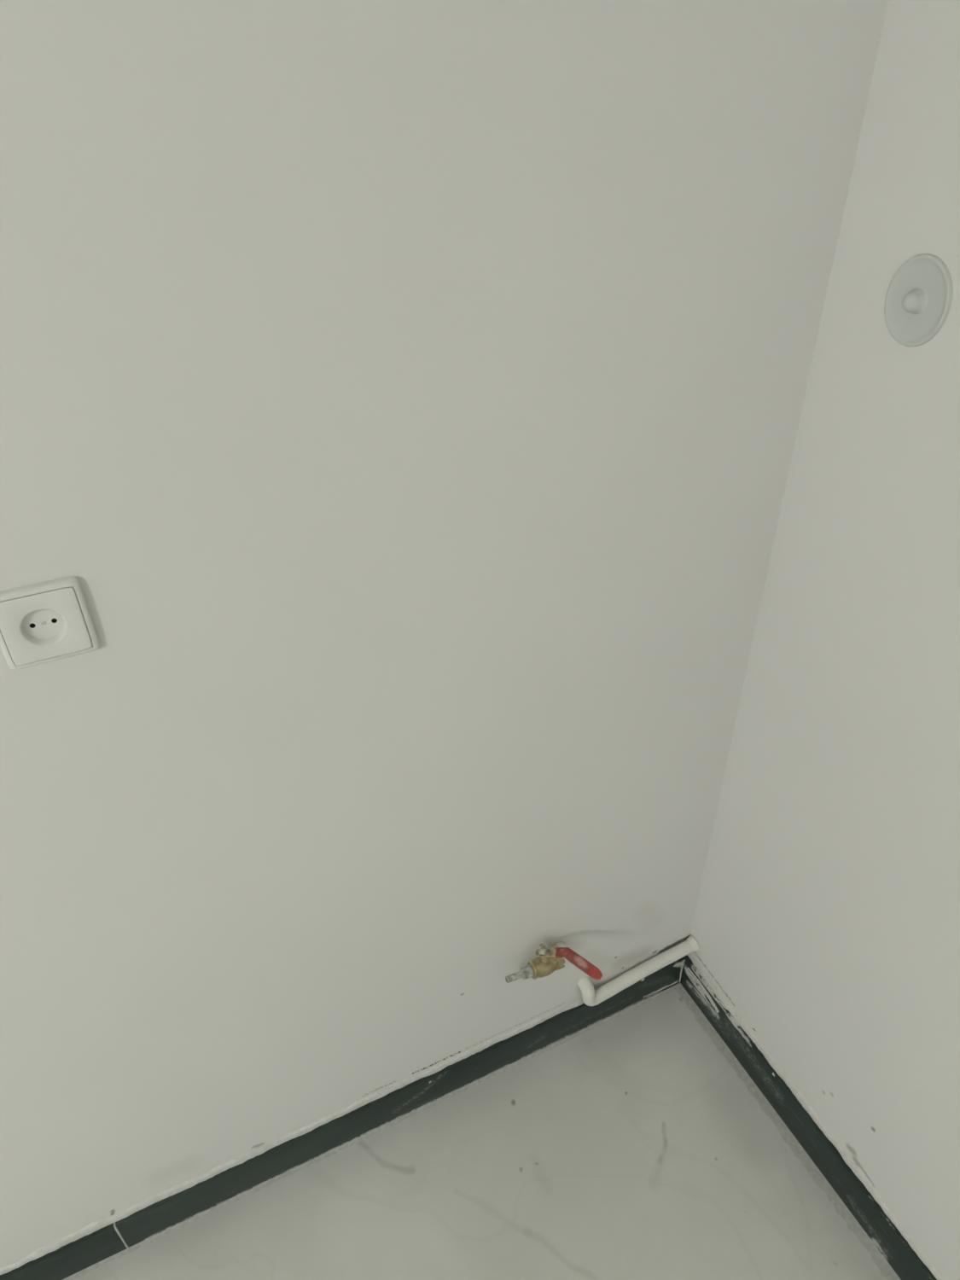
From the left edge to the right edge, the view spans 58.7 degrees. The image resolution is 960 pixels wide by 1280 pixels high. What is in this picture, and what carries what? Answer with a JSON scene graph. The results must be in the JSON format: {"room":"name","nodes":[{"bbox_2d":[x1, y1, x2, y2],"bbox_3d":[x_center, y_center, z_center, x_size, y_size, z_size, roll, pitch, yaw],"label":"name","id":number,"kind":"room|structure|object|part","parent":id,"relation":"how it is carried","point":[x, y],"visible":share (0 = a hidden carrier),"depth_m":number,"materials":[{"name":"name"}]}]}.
{"room":"utility area","nodes":[
{"label":"utility area","id":0,"kind":"room"},
{"bbox_2d":[0,0,889,1268],"bbox_3d":[-1.964,0.301,0.236,5.500,2.750,0.150,-16,38,-20],"label":"wall","id":1,"kind":"structure","parent":0,"point":[402,401],"depth_m":0.92,"materials":[{"name":"paint"}]},
{"bbox_2d":[0,576,98,669],"bbox_3d":[-0.414,-0.015,0.809,0.082,0.082,0.011,-16,38,-20],"label":"power socket","id":2,"kind":"object","parent":1,"relation":"attached to","point":[43,622],"visible":1,"depth_m":0.81,"materials":[{"name":"white plastic"}]},
{"bbox_2d":[0,957,685,1279],"bbox_3d":[-1.379,1.187,1.085,3.992,0.113,0.011,-16,38,-20],"label":"baseboard","id":3,"kind":"structure","parent":1,"relation":"attached to","point":[103,1238],"depth_m":1.50,"materials":[{"name":"stone"}]},
{"bbox_2d":[505,941,602,983],"bbox_3d":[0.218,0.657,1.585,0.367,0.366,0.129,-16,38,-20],"label":"valve","id":4,"kind":"object","parent":1,"relation":"attached to","point":[549,960],"visible":0.98,"depth_m":1.46,"materials":[{"name":"gold metal"}]},
{"bbox_3d":[0.111,0.543,1.467,0.016,0.037,0.019,-16,38,-20],"label":"stem","id":5,"kind":"part","parent":4,"relation":"part of","materials":[{"name":"gold metal"}]},
{"bbox_3d":[0.115,0.535,1.463,0.038,0.016,0.019,8,36,13],"label":"lever plate","id":6,"kind":"part","parent":4,"relation":"part of","materials":[{"name":"metal"}]},
{"bbox_2d":[577,935,698,1006],"bbox_3d":[0.313,0.645,1.684,0.271,0.066,0.046,-16,38,-20],"label":"pipe","id":7,"kind":"object","parent":1,"relation":"attached to","point":[590,997],"visible":0.99,"depth_m":1.67,"materials":[{"name":"white plastic"}]},
{"bbox_2d":[62,982,901,1279],"bbox_3d":[-1.015,2.485,-0.628,5.200,0.052,4.200,-16,38,-20],"label":"floor","id":8,"kind":"structure","parent":0,"point":[634,1144],"depth_m":1.48,"materials":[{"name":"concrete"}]},
{"bbox_2d":[687,0,959,1279],"bbox_3d":[1.411,0.781,-0.506,0.167,2.750,4.350,-16,38,-20],"label":"wall","id":9,"kind":"structure","parent":0,"point":[827,916],"depth_m":1.14,"materials":[{"name":"paint"}]},
{"bbox_2d":[680,954,943,1279],"bbox_3d":[1.091,1.475,0.633,0.011,0.111,3.099,-16,38,-20],"label":"baseboard","id":10,"kind":"structure","parent":9,"relation":"attached to","point":[904,1254],"depth_m":1.50,"materials":[{"name":"stone"}]}
]}

